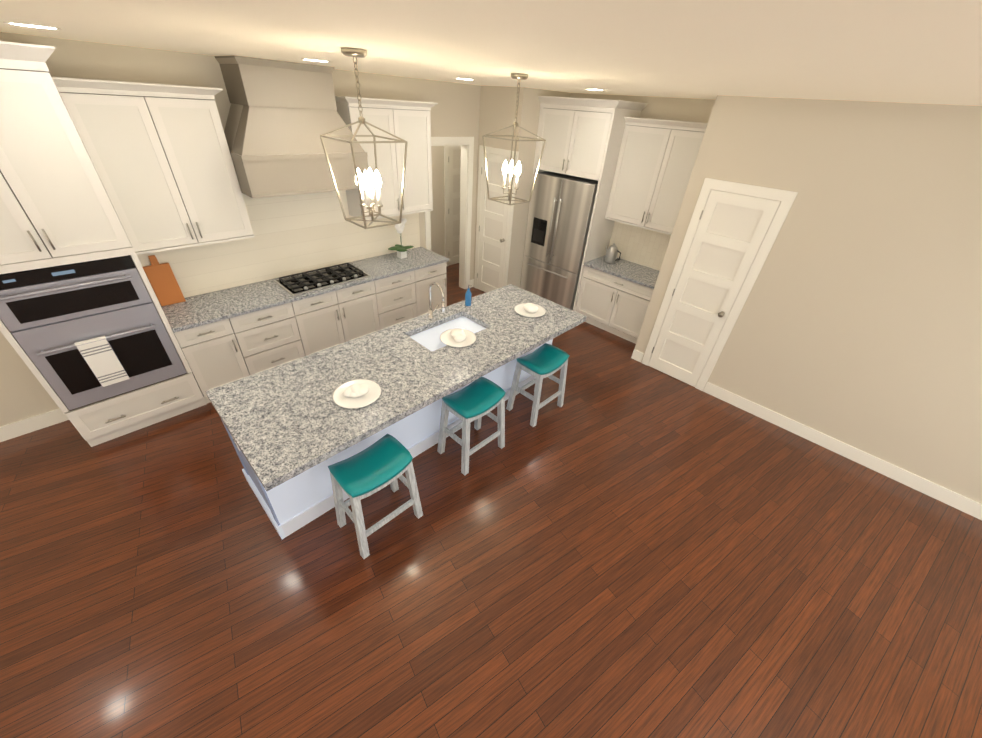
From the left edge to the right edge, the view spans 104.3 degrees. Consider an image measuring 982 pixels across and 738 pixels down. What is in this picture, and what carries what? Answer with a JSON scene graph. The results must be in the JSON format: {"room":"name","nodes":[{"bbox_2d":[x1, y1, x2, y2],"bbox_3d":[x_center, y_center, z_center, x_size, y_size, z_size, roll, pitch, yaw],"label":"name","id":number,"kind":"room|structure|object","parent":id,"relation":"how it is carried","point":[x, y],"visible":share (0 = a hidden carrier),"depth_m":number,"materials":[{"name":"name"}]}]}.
{"room":"kitchen","nodes":[
{"label":"kitchen","id":0,"kind":"room"},
{"bbox_2d":[0,32,480,426],"bbox_3d":[-3.391,-1.095,3.448,0.150,2.935,8.840,32,43,34],"label":"wall","id":1,"kind":"structure","parent":0,"point":[24,394],"depth_m":3.36,"materials":[{"name":"beige paint"}]},
{"bbox_2d":[425,137,473,288],"bbox_3d":[-0.698,-2.272,5.954,0.167,2.330,0.920,32,43,34],"label":"trim","id":2,"kind":"structure","parent":1,"relation":"attached to","point":[466,170],"depth_m":5.90,"materials":[{"name":"white wood"}]},
{"bbox_2d":[0,279,981,519],"bbox_3d":[-0.835,1.657,2.222,9.399,0.140,8.899,32,43,34],"label":"baseboard","id":3,"kind":"structure","parent":1,"relation":"attached to","point":[971,507],"depth_m":3.71,"materials":[{"name":"white wood"}]},
{"bbox_2d":[430,146,444,256],"bbox_3d":[-1.185,-3.139,6.613,0.150,2.935,3.700,32,43,34],"label":"wall","id":4,"kind":"structure","parent":0,"point":[437,216],"depth_m":6.89,"materials":[{"name":"beige paint"}]},
{"bbox_2d":[444,145,460,266],"bbox_3d":[-0.496,-3.131,7.286,0.086,2.240,0.940,32,43,34],"label":"hall door","id":5,"kind":"structure","parent":4,"relation":"in","point":[452,161],"depth_m":7.07,"materials":[{"name":"white wood"}]},
{"bbox_2d":[0,263,981,737],"bbox_3d":[-0.316,1.485,2.753,9.800,0.120,10.800,32,43,34],"label":"floor","id":6,"kind":"structure","parent":0,"point":[620,543],"depth_m":2.63,"materials":[{"name":"brown wood"}]},
{"bbox_2d":[0,41,448,446],"bbox_3d":[-2.197,-1.371,3.974,0.714,2.931,4.160,32,43,34],"label":"kitchen cabinets","id":7,"kind":"object","parent":6,"relation":"on","point":[167,251],"visible":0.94,"depth_m":3.39,"materials":[{"name":"white wood"}]},
{"bbox_2d":[126,176,448,332],"bbox_3d":[-1.920,-1.494,4.286,0.655,1.049,3.220,32,43,34],"label":"countertop","id":8,"kind":"structure","parent":7,"relation":"on","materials":[{"name":"stone"}]},
{"bbox_2d":[388,218,413,258],"bbox_3d":[-1.221,-1.757,5.145,0.306,0.504,0.365,32,43,34],"label":"orchid plant","id":9,"kind":"object","parent":8,"relation":"on","point":[402,253],"depth_m":5.20,"materials":[{"name":"green plant"}]},
{"bbox_2d":[214,55,370,198],"bbox_3d":[-1.916,-2.307,3.684,0.612,1.033,1.196,32,43,34],"label":"range hood","id":10,"kind":"object","parent":7,"relation":"attached to","point":[279,112],"depth_m":3.47,"materials":[{"name":"beige paint"}]},
{"bbox_2d":[328,434,422,558],"bbox_3d":[-0.847,0.909,2.818,0.388,0.684,0.528,32,43,34],"label":"stool","id":11,"kind":"object","parent":6,"relation":"on","point":[382,463],"visible":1,"depth_m":2.66,"materials":[{"name":"teal leather"}]},
{"bbox_2d":[205,282,586,538],"bbox_3d":[-0.523,0.013,3.559,1.105,1.345,3.260,32,43,34],"label":"kitchen island","id":12,"kind":"object","parent":6,"relation":"on","point":[296,428],"visible":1,"depth_m":2.96,"materials":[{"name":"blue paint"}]},
{"bbox_2d":[427,282,445,319],"bbox_3d":[-0.502,-0.654,3.699,0.246,0.410,0.135,32,43,34],"label":"faucet","id":13,"kind":"object","parent":12,"relation":"on","point":[436,316],"depth_m":3.76,"materials":[{"name":"silver metal"}]},
{"bbox_2d":[465,284,471,306],"bbox_3d":[-0.239,-0.791,4.072,0.074,0.239,0.066,32,43,34],"label":"soap bottle","id":14,"kind":"object","parent":12,"relation":"on","point":[468,295],"depth_m":4.07,"materials":[{"name":"blue plastic"}]},
{"bbox_2d":[437,377,505,474],"bbox_3d":[-0.166,0.492,3.488,0.388,0.684,0.528,32,43,34],"label":"stool","id":15,"kind":"object","parent":6,"relation":"on","point":[477,399],"visible":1,"depth_m":3.34,"materials":[{"name":"teal leather"}]},
{"bbox_2d":[506,343,569,426],"bbox_3d":[0.512,0.146,4.057,0.388,0.684,0.528,32,43,34],"label":"stool","id":16,"kind":"object","parent":6,"relation":"on","point":[545,360],"visible":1,"depth_m":3.91,"materials":[{"name":"teal leather"}]},
{"bbox_2d":[520,96,707,343],"bbox_3d":[1.605,-2.058,5.423,2.324,2.865,0.762,32,43,34],"label":"tall cabinet","id":17,"kind":"object","parent":6,"relation":"on","point":[610,185],"visible":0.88,"depth_m":5.23,"materials":[{"name":"white wood"}]},
{"bbox_2d":[520,170,620,317],"bbox_3d":[1.147,-1.948,6.003,1.030,1.943,0.742,32,43,34],"label":"refrigerator","id":18,"kind":"object","parent":17,"relation":"in","point":[561,210],"depth_m":5.67,"materials":[{"name":"silver metal"}]},
{"bbox_2d":[583,214,698,291],"bbox_3d":[2.029,-1.640,5.276,1.194,0.639,0.655,32,43,34],"label":"countertop","id":19,"kind":"structure","parent":17,"relation":"on","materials":[{"name":"stone"}]},
{"bbox_2d":[604,243,621,263],"bbox_3d":[1.778,-1.696,5.578,0.270,0.275,0.158,32,43,34],"label":"kettle","id":20,"kind":"object","parent":19,"relation":"on","point":[611,253],"depth_m":5.55,"materials":[{"name":"silver metal"}]},
{"bbox_2d":[0,0,981,105],"bbox_3d":[-0.129,-1.016,1.008,9.800,0.120,10.800,32,43,34],"label":"ceiling","id":21,"kind":"structure","parent":0,"point":[916,51],"depth_m":1.36,"materials":[{"name":"beige paint"}]},
{"bbox_2d":[3,22,61,29],"bbox_3d":[-2.426,-1.818,2.022,0.216,0.006,0.216,32,43,34],"label":"recessed light","id":22,"kind":"object","parent":21,"relation":"in","point":[32,25],"visible":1,"depth_m":2.01,"materials":[{"name":"white plastic"}]},
{"bbox_2d":[301,58,330,62],"bbox_3d":[-1.351,-2.377,2.940,0.216,0.006,0.216,32,43,34],"label":"recessed light","id":23,"kind":"object","parent":21,"relation":"in","point":[317,60],"visible":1,"depth_m":2.93,"materials":[{"name":"white plastic"}]},
{"bbox_2d":[320,47,407,228],"bbox_3d":[-0.744,-1.318,2.243,0.359,0.868,0.359,32,43,34],"label":"pendant lantern","id":24,"kind":"object","parent":21,"relation":"hanging from","point":[368,180],"visible":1,"depth_m":2.32,"materials":[{"name":"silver metal"}]},
{"bbox_2d":[482,73,545,204],"bbox_3d":[0.183,-1.808,3.045,0.359,0.868,0.359,32,43,34],"label":"pendant lantern","id":25,"kind":"object","parent":21,"relation":"hanging from","point":[511,169],"visible":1,"depth_m":3.12,"materials":[{"name":"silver metal"}]},
{"bbox_2d":[474,86,570,287],"bbox_3d":[0.408,-2.782,6.272,0.940,2.935,1.180,32,43,34],"label":"wall","id":26,"kind":"structure","parent":0,"point":[498,107],"depth_m":5.32,"materials":[{"name":"beige paint"}]},
{"bbox_2d":[474,145,518,291],"bbox_3d":[0.014,-2.209,6.031,0.760,2.225,0.086,32,43,34],"label":"closet door","id":27,"kind":"structure","parent":26,"relation":"in","point":[493,233],"depth_m":5.99,"materials":[{"name":"white wood"}]},
{"bbox_2d":[570,93,714,122],"bbox_3d":[1.930,-2.256,5.682,2.330,2.935,0.150,32,43,34],"label":"wall","id":28,"kind":"structure","parent":0,"point":[684,109],"depth_m":4.68,"materials":[{"name":"beige paint"}]},
{"bbox_2d":[635,95,981,503],"bbox_3d":[4.312,-0.394,3.267,5.350,2.935,1.120,32,43,34],"label":"wall","id":29,"kind":"structure","parent":0,"point":[858,324],"depth_m":3.34,"materials":[{"name":"beige paint"}]},
{"bbox_2d":[641,178,797,390],"bbox_3d":[2.366,-0.819,4.260,0.810,2.260,0.086,32,43,34],"label":"pantry door","id":30,"kind":"structure","parent":29,"relation":"in","point":[725,240],"depth_m":4.13,"materials":[{"name":"white wood"}]}
]}

